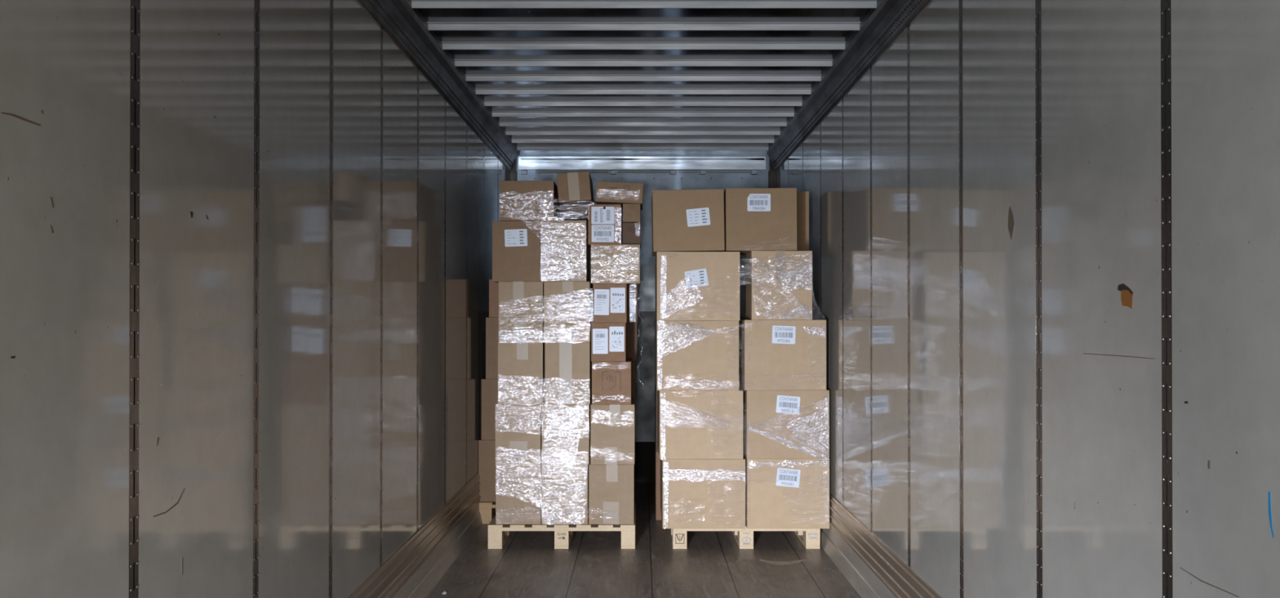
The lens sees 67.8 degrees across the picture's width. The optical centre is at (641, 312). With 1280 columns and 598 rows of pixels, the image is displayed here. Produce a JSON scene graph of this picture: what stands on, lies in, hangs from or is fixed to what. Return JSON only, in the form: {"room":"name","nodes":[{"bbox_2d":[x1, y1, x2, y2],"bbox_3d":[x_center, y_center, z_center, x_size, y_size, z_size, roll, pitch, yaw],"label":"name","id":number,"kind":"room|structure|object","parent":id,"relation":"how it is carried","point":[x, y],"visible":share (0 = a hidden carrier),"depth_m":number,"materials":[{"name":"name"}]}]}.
{"room":"cargo space","nodes":[
{"label":"cargo space","id":0,"kind":"room"},
{"bbox_2d":[0,0,510,597],"bbox_3d":[-1.261,0.005,3.210,0.071,3.104,11.620,0,0,0],"label":"wall","id":1,"kind":"structure","parent":0,"point":[65,64],"depth_m":2.83,"materials":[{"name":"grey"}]},
{"bbox_2d":[128,0,140,597],"bbox_3d":[-1.230,-0.020,2.305,0.012,3.064,0.045,0,0,0],"label":"trim","id":2,"kind":"structure","parent":1,"relation":"attached to","point":[135,90],"depth_m":2.31,"materials":[{"name":"metal"}]},
{"bbox_2d":[253,0,259,597],"bbox_3d":[-1.230,-0.016,3.035,0.012,3.064,0.045,0,0,0],"label":"trim","id":3,"kind":"structure","parent":1,"relation":"attached to","point":[256,2],"depth_m":3.04,"materials":[{"name":"metal"}]},
{"bbox_2d":[328,0,333,597],"bbox_3d":[-1.230,-0.012,3.765,0.012,3.064,0.045,0,0,0],"label":"trim","id":4,"kind":"structure","parent":1,"relation":"attached to","point":[331,230],"depth_m":3.76,"materials":[{"name":"metal"}]},
{"bbox_2d":[379,26,382,565],"bbox_3d":[-1.230,-0.009,4.495,0.012,3.064,0.045,0,0,0],"label":"trim","id":5,"kind":"structure","parent":1,"relation":"attached to","point":[381,28],"depth_m":4.50,"materials":[{"name":"metal"}]},
{"bbox_2d":[346,472,482,597],"bbox_3d":[-1.205,1.369,3.183,0.042,0.376,11.580,0,0,0],"label":"trim","id":6,"kind":"structure","parent":1,"relation":"attached to","point":[415,567],"depth_m":5.43,"materials":[{"name":"metal"}]},
{"bbox_2d":[416,66,418,530],"bbox_3d":[-1.230,-0.005,5.225,0.012,3.064,0.045,0,0,0],"label":"trim","id":7,"kind":"structure","parent":1,"relation":"attached to","point":[417,368],"depth_m":5.22,"materials":[{"name":"metal"}]},
{"bbox_2d":[357,0,519,169],"bbox_3d":[-1.180,-1.451,3.123,0.092,0.191,11.430,0,0,0],"label":"ceiling side rail","id":8,"kind":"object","parent":1,"relation":"attached to","point":[406,25],"depth_m":5.53,"materials":[{"name":"metal"}]},
{"bbox_2d":[444,98,446,504],"bbox_3d":[-1.230,-0.001,5.955,0.012,3.064,0.045,0,0,0],"label":"trim","id":9,"kind":"structure","parent":1,"relation":"attached to","point":[445,99],"depth_m":5.96,"materials":[{"name":"metal"}]},
{"bbox_2d":[466,121,467,483],"bbox_3d":[-1.230,0.003,6.685,0.012,3.064,0.045,0,0,0],"label":"trim","id":10,"kind":"structure","parent":1,"relation":"attached to","point":[466,122],"depth_m":6.68,"materials":[{"name":"metal"}]},
{"bbox_2d":[483,141,484,377],"bbox_3d":[-1.230,0.007,7.415,0.012,3.064,0.045,0,0,0],"label":"trim","id":11,"kind":"structure","parent":1,"relation":"attached to","point":[483,141],"depth_m":7.41,"materials":[{"name":"metal"}]},
{"bbox_2d":[497,157,498,213],"bbox_3d":[-1.231,0.011,8.145,0.010,3.064,0.045,0,0,0],"label":"trim","id":12,"kind":"structure","parent":1,"relation":"attached to","point":[498,157],"depth_m":8.17,"materials":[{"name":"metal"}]},
{"bbox_2d":[491,111,794,116],"bbox_3d":[0.014,-1.506,7.242,2.330,0.041,0.038,0,0,0],"label":"bow","id":13,"kind":"object","parent":1,"relation":"attached to","point":[495,113],"depth_m":7.25,"materials":[{"name":"metal"}]},
{"bbox_2d":[498,120,786,126],"bbox_3d":[0.014,-1.504,7.605,2.330,0.041,0.038,0,0,0],"label":"bow","id":14,"kind":"object","parent":1,"relation":"attached to","point":[502,123],"depth_m":7.61,"materials":[{"name":"metal"}]},
{"bbox_2d":[505,129,780,134],"bbox_3d":[0.014,-1.502,7.968,2.330,0.041,0.038,0,0,0],"label":"bow","id":15,"kind":"object","parent":1,"relation":"attached to","point":[508,131],"depth_m":7.97,"materials":[{"name":"metal"}]},
{"bbox_2d":[511,137,774,142],"bbox_3d":[0.014,-1.500,8.332,2.330,0.041,0.038,0,0,0],"label":"bow","id":16,"kind":"object","parent":1,"relation":"attached to","point":[513,140],"depth_m":8.34,"materials":[{"name":"metal"}]},
{"bbox_2d":[516,146,768,150],"bbox_3d":[0.014,-1.498,8.695,2.330,0.041,0.038,0,0,0],"label":"ceiling beam","id":17,"kind":"structure","parent":1,"relation":"attached to","point":[519,148],"depth_m":8.70,"materials":[{"name":"metal"}]},
{"bbox_2d":[453,59,832,66],"bbox_3d":[0.014,-1.513,5.787,2.330,0.041,0.038,0,0,0],"label":"beam","id":18,"kind":"structure","parent":1,"relation":"attached to","point":[457,62],"depth_m":5.79,"materials":[{"name":"metal"}]},
{"bbox_2d":[475,88,811,94],"bbox_3d":[0.014,-1.509,6.514,2.330,0.041,0.038,0,0,0],"label":"bow","id":19,"kind":"object","parent":1,"relation":"attached to","point":[478,91],"depth_m":6.52,"materials":[{"name":"metal"}]},
{"bbox_2d":[484,100,802,106],"bbox_3d":[0.014,-1.508,6.878,2.330,0.041,0.038,0,0,0],"label":"ceiling beam","id":20,"kind":"structure","parent":1,"relation":"attached to","point":[486,103],"depth_m":6.88,"materials":[{"name":"metal"}]},
{"bbox_2d":[426,22,860,30],"bbox_3d":[0.014,-1.517,5.061,2.330,0.041,0.038,0,0,0],"label":"beam","id":21,"kind":"structure","parent":1,"relation":"attached to","point":[431,25],"depth_m":5.07,"materials":[{"name":"metal"}]},
{"bbox_2d":[441,41,845,49],"bbox_3d":[0.014,-1.515,5.424,2.330,0.041,0.038,0,0,0],"label":"bow","id":22,"kind":"object","parent":1,"relation":"attached to","point":[446,45],"depth_m":5.43,"materials":[{"name":"metal"}]},
{"bbox_2d":[465,74,822,81],"bbox_3d":[0.014,-1.511,6.151,2.330,0.041,0.038,0,0,0],"label":"bow","id":23,"kind":"object","parent":1,"relation":"attached to","point":[469,77],"depth_m":6.16,"materials":[{"name":"metal"}]},
{"bbox_2d":[410,0,877,8],"bbox_3d":[0.014,-1.519,4.697,2.330,0.041,0.038,0,0,0],"label":"beam","id":24,"kind":"structure","parent":1,"relation":"attached to","point":[415,3],"depth_m":4.70,"materials":[{"name":"metal"}]},
{"bbox_2d":[516,151,768,440],"bbox_3d":[0.014,0.035,8.987,2.480,3.104,0.086,0,0,0],"label":"wall","id":25,"kind":"structure","parent":0,"point":[645,396],"depth_m":8.97,"materials":[{"name":"metal"}]},
{"bbox_2d":[510,157,517,180],"bbox_3d":[-1.198,-0.150,8.951,0.056,2.734,0.060,0,0,0],"label":"trim","id":26,"kind":"structure","parent":25,"relation":"attached to","point":[513,173],"depth_m":8.93,"materials":[{"name":"metal"}]},
{"bbox_2d":[520,169,756,174],"bbox_3d":[-0.021,-1.320,8.967,2.220,0.041,0.040,0,0,0],"label":"trim","id":27,"kind":"structure","parent":25,"relation":"attached to","point":[522,171],"depth_m":8.95,"materials":[{"name":"metal"}]},
{"bbox_2d":[518,156,765,170],"bbox_3d":[0.009,-1.402,8.953,2.320,0.120,0.070,0,0,0],"label":"trim","id":28,"kind":"structure","parent":25,"relation":"attached to","point":[529,163],"depth_m":8.93,"materials":[{"name":"metal"}]},
{"bbox_2d":[535,170,750,173],"bbox_3d":[0.015,-1.327,8.976,2.025,0.018,0.022,0,0,0],"label":"trim","id":29,"kind":"structure","parent":25,"relation":"attached to","point":[536,171],"depth_m":8.96,"materials":[{"name":"grey metal"}]},
{"bbox_2d":[634,440,654,481],"bbox_3d":[0.014,1.399,8.958,2.460,0.375,0.030,0,0,0],"label":"trim","id":30,"kind":"structure","parent":25,"relation":"attached to","point":[644,464],"depth_m":8.94,"materials":[{"name":"black"}]},
{"bbox_2d":[768,157,774,187],"bbox_3d":[1.226,-0.150,8.951,0.056,2.734,0.060,0,0,0],"label":"trim","id":31,"kind":"structure","parent":25,"relation":"attached to","point":[771,171],"depth_m":8.93,"materials":[{"name":"metal"}]},
{"bbox_2d":[426,481,861,597],"bbox_3d":[0.014,1.587,3.207,2.640,0.060,11.630,0,0,0],"label":"floor","id":32,"kind":"structure","parent":0,"point":[594,564],"depth_m":5.88,"materials":[{"name":"brown wood"}]},
{"bbox_2d":[479,501,495,523],"bbox_3d":[-0.722,1.500,7.502,0.982,0.158,0.760,0,0,0],"label":"wooden pallet","id":33,"kind":"object","parent":32,"relation":"on","point":[486,508],"visible":0.09,"depth_m":7.12,"materials":[{"name":"brown wood"}]},
{"bbox_2d":[478,438,495,501],"bbox_3d":[-0.997,1.189,7.402,0.455,0.463,0.503,0,0,0],"label":"cardboard box","id":34,"kind":"object","parent":33,"relation":"on","point":[486,448],"visible":0.23,"depth_m":7.15,"materials":[{"name":"brown cardboard"}]},
{"bbox_2d":[480,377,497,439],"bbox_3d":[-0.976,0.729,7.405,0.455,0.458,0.503,0,0,0],"label":"cardboard box","id":35,"kind":"object","parent":34,"relation":"on","point":[489,386],"visible":0.24,"depth_m":7.15,"materials":[{"name":"brown cardboard"}]},
{"bbox_2d":[485,317,498,378],"bbox_3d":[-0.943,0.268,7.407,0.455,0.463,0.503,0,0,0],"label":"cardboard box","id":36,"kind":"object","parent":35,"relation":"on","point":[491,323],"visible":0.27,"depth_m":7.16,"materials":[{"name":"brown cardboard"}]},
{"bbox_2d":[488,279,498,317],"bbox_3d":[-0.919,-0.107,7.410,0.455,0.286,0.502,0,0,0],"label":"cardboard box","id":37,"kind":"object","parent":36,"relation":"on","point":[493,286],"visible":0.18,"depth_m":7.16,"materials":[{"name":"brown cardboard"}]},
{"bbox_2d":[488,502,635,548],"bbox_3d":[-0.532,1.496,6.732,0.982,0.158,0.761,0,0,0],"label":"wooden pallet","id":38,"kind":"object","parent":32,"relation":"on","point":[498,534],"visible":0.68,"depth_m":6.35,"materials":[{"name":"brown wood"}]},
{"bbox_2d":[495,463,542,524],"bbox_3d":[-0.823,1.217,6.622,0.304,0.399,0.503,0,0,0],"label":"cardboard box","id":39,"kind":"object","parent":38,"relation":"on","point":[521,508],"visible":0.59,"depth_m":6.37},
{"bbox_2d":[495,403,541,464],"bbox_3d":[-0.826,0.816,6.624,0.306,0.402,0.504,0,0,0],"label":"cardboard box","id":40,"kind":"object","parent":39,"relation":"on","point":[526,444],"visible":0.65,"depth_m":6.37,"materials":[{"name":"brown cardboard"}]},
{"bbox_2d":[497,342,544,404],"bbox_3d":[-0.810,0.408,6.626,0.304,0.415,0.504,0,0,0],"label":"cardboard box","id":41,"kind":"object","parent":40,"relation":"on","point":[522,361],"visible":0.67,"depth_m":6.38,"materials":[{"name":"brown cardboard"}]},
{"bbox_2d":[498,281,543,342],"bbox_3d":[-0.808,-0.003,6.628,0.299,0.410,0.504,0,0,0],"label":"cardboard box","id":42,"kind":"object","parent":41,"relation":"on","point":[521,304],"visible":0.75,"depth_m":6.38,"materials":[{"name":"brown cardboard"}]},
{"bbox_2d":[492,220,541,282],"bbox_3d":[-0.838,-0.411,6.629,0.325,0.406,0.506,0,0,0],"label":"cardboard box","id":43,"kind":"object","parent":42,"relation":"on","point":[516,244],"visible":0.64,"depth_m":6.38,"materials":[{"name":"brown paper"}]},
{"bbox_2d":[499,180,559,221],"bbox_3d":[-0.769,-0.750,6.633,0.365,0.268,0.503,0,0,0],"label":"cardboard box","id":44,"kind":"object","parent":43,"relation":"on","point":[539,190],"visible":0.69,"depth_m":6.38,"materials":[{"name":"brown cardboard"}]},
{"bbox_2d":[541,464,588,524],"bbox_3d":[-0.512,1.217,6.622,0.312,0.399,0.503,0,0,0],"label":"cardboard box","id":45,"kind":"object","parent":38,"relation":"on","point":[566,508],"visible":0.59,"depth_m":6.37,"materials":[{"name":"brown cardboard"}]},
{"bbox_2d":[541,400,591,464],"bbox_3d":[-0.508,0.816,6.624,0.321,0.402,0.503,0,0,0],"label":"cardboard box","id":46,"kind":"object","parent":45,"relation":"on","point":[565,418],"visible":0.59,"depth_m":6.37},
{"bbox_2d":[544,342,591,404],"bbox_3d":[-0.495,0.408,6.626,0.304,0.415,0.504,0,0,0],"label":"cardboard box","id":47,"kind":"object","parent":46,"relation":"on","point":[566,363],"visible":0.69,"depth_m":6.38,"materials":[{"name":"brown cardboard"}]},
{"bbox_2d":[543,281,592,342],"bbox_3d":[-0.499,-0.003,6.628,0.310,0.410,0.504,0,0,0],"label":"cardboard box","id":48,"kind":"object","parent":47,"relation":"on","point":[557,322],"visible":0.87,"depth_m":6.38,"materials":[{"name":"brown cardboard"}]},
{"bbox_2d":[541,220,590,281],"bbox_3d":[-0.520,-0.413,6.630,0.306,0.410,0.504,0,0,0],"label":"cardboard box","id":49,"kind":"object","parent":48,"relation":"on","point":[563,237],"visible":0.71,"depth_m":6.38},
{"bbox_2d":[559,207,587,222],"bbox_3d":[-0.479,-0.693,6.867,0.202,0.094,0.353,0,0,0],"label":"cardboard box","id":50,"kind":"object","parent":49,"relation":"on","point":[565,213],"visible":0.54,"depth_m":6.69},
{"bbox_2d":[556,171,594,207],"bbox_3d":[-0.452,-0.843,6.607,0.233,0.208,0.454,0,0,0],"label":"cardboard box","id":51,"kind":"object","parent":50,"relation":"on","point":[575,189],"visible":0.94,"depth_m":6.38,"materials":[{"name":"brown cardboard"}]},
{"bbox_2d":[496,191,639,520],"bbox_3d":[-0.492,0.293,6.388,0.968,2.249,0.066,0,0,0],"label":"film","id":52,"kind":"object","parent":38,"relation":"on","point":[549,191],"visible":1,"depth_m":6.37,"materials":[{"name":"clear plastic"}]},
{"bbox_2d":[636,281,644,387],"bbox_3d":[-0.009,0.143,6.419,0.056,0.732,0.021,0,0,0],"label":"strand","id":53,"kind":"object","parent":52,"relation":"hanging from","point":[642,282],"visible":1,"depth_m":6.42,"materials":[{"name":"clear plastic"}]},
{"bbox_2d":[588,462,634,524],"bbox_3d":[-0.200,1.217,6.622,0.304,0.400,0.504,0,0,0],"label":"cardboard box","id":54,"kind":"object","parent":38,"relation":"on","point":[611,486],"visible":0.76,"depth_m":6.37,"materials":[{"name":"brown cardboard"}]},
{"bbox_2d":[590,397,635,464],"bbox_3d":[-0.192,0.816,6.624,0.298,0.403,0.504,0,0,0],"label":"cardboard box","id":55,"kind":"object","parent":54,"relation":"on","point":[612,426],"visible":0.94,"depth_m":6.37,"materials":[{"name":"brown cardboard"}]},
{"bbox_2d":[591,358,631,404],"bbox_3d":[-0.200,0.472,6.625,0.265,0.287,0.505,0,0,0],"label":"cardboard box","id":56,"kind":"object","parent":55,"relation":"on","point":[611,381],"visible":0.87,"depth_m":6.38,"materials":[{"name":"brown cardboard"}]},
{"bbox_2d":[591,322,626,361],"bbox_3d":[-0.220,0.199,6.626,0.233,0.260,0.506,0,0,0],"label":"cardboard box","id":57,"kind":"object","parent":56,"relation":"on","point":[608,340],"visible":0.94,"depth_m":6.37,"materials":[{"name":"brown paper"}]},
{"bbox_2d":[592,283,627,322],"bbox_3d":[-0.210,-0.063,6.627,0.227,0.264,0.506,0,0,0],"label":"cardboard box","id":58,"kind":"object","parent":57,"relation":"on","point":[610,300],"visible":0.98,"depth_m":6.37,"materials":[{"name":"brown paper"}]},
{"bbox_2d":[591,244,639,285],"bbox_3d":[-0.173,-0.326,6.630,0.331,0.262,0.503,0,0,0],"label":"cardboard box","id":59,"kind":"object","parent":58,"relation":"on","point":[603,256],"visible":0.85,"depth_m":6.38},
{"bbox_2d":[587,204,622,247],"bbox_3d":[-0.247,-0.592,6.630,0.223,0.270,0.507,0,0,0],"label":"cardboard box","id":60,"kind":"object","parent":59,"relation":"on","point":[602,223],"visible":0.91,"depth_m":6.38,"materials":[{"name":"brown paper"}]},
{"bbox_2d":[622,222,640,248],"bbox_3d":[-0.065,-0.532,6.591,0.127,0.151,0.304,0,0,0],"label":"cardboard box","id":61,"kind":"object","parent":59,"relation":"on","point":[631,232],"visible":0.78,"depth_m":6.44,"materials":[{"name":"brown cardboard"}]},
{"bbox_2d":[622,203,640,222],"bbox_3d":[-0.065,-0.669,6.556,0.119,0.122,0.355,0,0,0],"label":"cardboard box","id":62,"kind":"object","parent":61,"relation":"on","point":[631,211],"visible":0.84,"depth_m":6.38,"materials":[{"name":"brown cardboard"}]},
{"bbox_2d":[595,181,643,209],"bbox_3d":[-0.146,-0.806,6.582,0.323,0.151,0.404,0,0,0],"label":"cardboard box","id":63,"kind":"object","parent":62,"relation":"on","point":[606,192],"visible":0.82,"depth_m":6.38,"materials":[{"name":"brown cardboard"}]},
{"bbox_2d":[631,361,635,397],"bbox_3d":[-0.206,0.494,7.016,0.326,0.280,0.254,0,0,0],"label":"cardboard box","id":64,"kind":"object","parent":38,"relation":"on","point":[633,362],"visible":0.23,"depth_m":6.89,"materials":[{"name":"brown cardboard"}]},
{"bbox_2d":[626,322,637,361],"bbox_3d":[-0.199,0.214,7.018,0.340,0.280,0.253,0,0,0],"label":"cardboard box","id":65,"kind":"object","parent":64,"relation":"on","point":[632,327],"visible":0.3,"depth_m":6.89,"materials":[{"name":"brown cardboard"}]},
{"bbox_2d":[627,285,637,322],"bbox_3d":[-0.197,-0.069,7.019,0.344,0.285,0.253,0,0,0],"label":"cardboard box","id":66,"kind":"object","parent":65,"relation":"on","point":[630,311],"visible":0.23,"depth_m":6.89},
{"bbox_2d":[654,444,662,519],"bbox_3d":[0.552,1.319,7.526,0.882,0.520,0.555,0,0,0],"label":"cardboard box","id":67,"kind":"object","parent":32,"relation":"on","point":[657,460],"visible":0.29,"depth_m":7.25,"materials":[{"name":"brown cardboard"}]},
{"bbox_2d":[654,380,658,451],"bbox_3d":[0.552,0.804,7.529,0.882,0.510,0.553,0,0,0],"label":"cardboard box","id":68,"kind":"object","parent":67,"relation":"on","point":[655,389],"visible":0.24,"depth_m":7.26,"materials":[{"name":"brown cardboard"}]},
{"bbox_2d":[654,318,655,380],"bbox_3d":[0.552,0.299,7.532,0.882,0.500,0.554,0,0,0],"label":"cardboard box","id":69,"kind":"object","parent":68,"relation":"on","point":[655,318],"visible":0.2,"depth_m":7.63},
{"bbox_2d":[670,524,820,548],"bbox_3d":[0.702,1.496,6.732,0.982,0.158,0.761,0,0,0],"label":"wooden pallet","id":70,"kind":"object","parent":32,"relation":"on","point":[810,538],"visible":0.43,"depth_m":6.35,"materials":[{"name":"brown wood"}]},
{"bbox_2d":[660,456,745,528],"bbox_3d":[0.411,1.189,6.612,0.545,0.455,0.743,0,0,0],"label":"cardboard box","id":71,"kind":"object","parent":70,"relation":"on","point":[708,503],"visible":0.74,"depth_m":6.24,"materials":[{"name":"brown cardboard"}]},
{"bbox_2d":[657,387,742,458],"bbox_3d":[0.394,0.737,6.614,0.551,0.450,0.744,0,0,0],"label":"cardboard box","id":72,"kind":"object","parent":71,"relation":"on","point":[703,439],"visible":0.83,"depth_m":6.25,"materials":[{"name":"brown cardboard"}]},
{"bbox_2d":[655,320,738,390],"bbox_3d":[0.372,0.283,6.617,0.541,0.458,0.743,0,0,0],"label":"cardboard box","id":73,"kind":"object","parent":72,"relation":"on","point":[711,358],"visible":0.98,"depth_m":6.25,"materials":[{"name":"brown cardboard"}]},
{"bbox_2d":[655,251,739,319],"bbox_3d":[0.375,-0.173,6.618,0.547,0.452,0.746,0,0,0],"label":"cardboard box","id":74,"kind":"object","parent":73,"relation":"on","point":[716,274],"visible":0.88,"depth_m":6.25,"materials":[{"name":"brown cardboard"}]},
{"bbox_2d":[651,188,724,256],"bbox_3d":[0.310,-0.606,6.500,0.471,0.404,0.506,-1,0,0],"label":"cardboard box","id":75,"kind":"object","parent":74,"relation":"on","point":[683,220],"visible":0.85,"depth_m":6.25,"materials":[{"name":"brown cardboard"}]},
{"bbox_2d":[742,453,829,528],"bbox_3d":[0.965,1.188,6.611,0.542,0.457,0.746,0,0,0],"label":"cardboard box","id":76,"kind":"object","parent":70,"relation":"on","point":[793,495],"visible":0.73,"depth_m":6.24,"materials":[{"name":"brown cardboard"}]},
{"bbox_2d":[738,386,829,458],"bbox_3d":[0.963,0.735,6.613,0.544,0.450,0.746,0,0,0],"label":"cardboard box","id":77,"kind":"object","parent":76,"relation":"on","point":[765,409],"visible":0.77,"depth_m":6.25,"materials":[{"name":"brown cardboard"}]},
{"bbox_2d":[738,319,826,390],"bbox_3d":[0.946,0.279,6.615,0.539,0.460,0.746,0,0,0],"label":"cardboard box","id":78,"kind":"object","parent":77,"relation":"on","point":[774,354],"visible":0.88,"depth_m":6.25,"materials":[{"name":"brown cardboard"}]},
{"bbox_2d":[657,253,829,526],"bbox_3d":[0.667,0.455,6.240,1.127,1.922,0.038,0,0,0],"label":"film","id":79,"kind":"object","parent":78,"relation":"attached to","point":[671,291],"visible":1,"depth_m":6.23,"materials":[{"name":"clear plastic"}]},
{"bbox_2d":[739,250,812,319],"bbox_3d":[0.923,-0.178,6.619,0.401,0.455,0.744,0,0,0],"label":"cardboard box","id":80,"kind":"object","parent":78,"relation":"on","point":[750,296],"visible":0.97,"depth_m":6.25,"materials":[{"name":"brown cardboard"}]},
{"bbox_2d":[723,187,797,254],"bbox_3d":[0.790,-0.612,6.475,0.468,0.411,0.456,0,0,0],"label":"cardboard box","id":81,"kind":"object","parent":80,"relation":"on","point":[756,219],"visible":0.88,"depth_m":6.25,"materials":[{"name":"brown cardboard"}]},
{"bbox_2d":[796,191,808,250],"bbox_3d":[0.987,-0.632,6.867,0.404,0.452,0.253,0,0,0],"label":"cardboard box","id":82,"kind":"object","parent":80,"relation":"on","point":[802,197],"visible":0.25,"depth_m":6.74,"materials":[{"name":"brown cardboard"}]},
{"bbox_2d":[760,558,804,564],"bbox_3d":[0.897,1.564,5.995,0.299,0.010,0.130,0,0,0],"label":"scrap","id":83,"kind":"object","parent":32,"relation":"on","point":[804,558],"visible":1,"depth_m":5.98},
{"bbox_2d":[417,8,871,151],"bbox_3d":[0.014,-1.562,3.223,2.640,0.030,11.630,0,0,0],"label":"ceiling","id":84,"kind":"structure","parent":0,"point":[430,15],"depth_m":5.66,"materials":[{"name":"grey metal"}]},
{"bbox_2d":[774,0,1279,597],"bbox_3d":[1.288,0.005,3.210,0.071,3.104,11.620,0,0,0],"label":"wall","id":85,"kind":"structure","parent":0,"point":[1101,255],"depth_m":2.85,"materials":[{"name":"grey metal"}]},
{"bbox_2d":[787,156,788,187],"bbox_3d":[1.259,0.011,8.114,0.010,3.064,0.045,0,0,0],"label":"trim","id":86,"kind":"structure","parent":85,"relation":"attached to","point":[788,157],"depth_m":8.13,"materials":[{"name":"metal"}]},
{"bbox_2d":[819,120,821,319],"bbox_3d":[1.258,0.003,6.654,0.012,3.064,0.045,0,0,0],"label":"trim","id":87,"kind":"structure","parent":85,"relation":"attached to","point":[820,121],"depth_m":6.65,"materials":[{"name":"metal"}]},
{"bbox_2d":[841,97,844,505],"bbox_3d":[1.258,-0.001,5.924,0.012,3.064,0.045,0,0,0],"label":"trim","id":88,"kind":"structure","parent":85,"relation":"attached to","point":[842,97],"depth_m":5.92,"materials":[{"name":"metal"}]},
{"bbox_2d":[766,0,931,169],"bbox_3d":[1.208,-1.451,3.123,0.092,0.191,11.430,0,0,0],"label":"ceiling side rail","id":89,"kind":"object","parent":85,"relation":"attached to","point":[882,25],"depth_m":5.52,"materials":[{"name":"metal"}]},
{"bbox_2d":[870,65,872,532],"bbox_3d":[1.258,-0.005,5.194,0.012,3.064,0.045,0,0,0],"label":"trim","id":90,"kind":"structure","parent":85,"relation":"attached to","point":[871,317],"depth_m":5.19,"materials":[{"name":"metal"}]},
{"bbox_2d":[820,492,942,597],"bbox_3d":[1.233,1.369,3.183,0.042,0.376,11.580,0,0,0],"label":"trim","id":91,"kind":"structure","parent":85,"relation":"attached to","point":[873,570],"depth_m":5.24,"materials":[{"name":"metal"}]},
{"bbox_2d":[906,24,910,566],"bbox_3d":[1.258,-0.009,4.464,0.012,3.064,0.045,0,0,0],"label":"trim","id":92,"kind":"structure","parent":85,"relation":"attached to","point":[908,26],"depth_m":4.46,"materials":[{"name":"metal"}]},
{"bbox_2d":[958,0,963,597],"bbox_3d":[1.258,-0.012,3.734,0.012,3.064,0.045,0,0,0],"label":"trim","id":93,"kind":"structure","parent":85,"relation":"attached to","point":[960,6],"depth_m":3.73,"materials":[{"name":"metal"}]},
{"bbox_2d":[1035,0,1042,597],"bbox_3d":[1.258,-0.016,3.004,0.012,3.064,0.045,0,0,0],"label":"trim","id":94,"kind":"structure","parent":85,"relation":"attached to","point":[1037,2],"depth_m":3.00,"materials":[{"name":"metal"}]},
{"bbox_2d":[1160,0,1173,597],"bbox_3d":[1.258,-0.020,2.274,0.012,3.064,0.045,0,0,0],"label":"trim","id":95,"kind":"structure","parent":85,"relation":"attached to","point":[1166,28],"depth_m":2.28,"materials":[{"name":"metal"}]}
]}

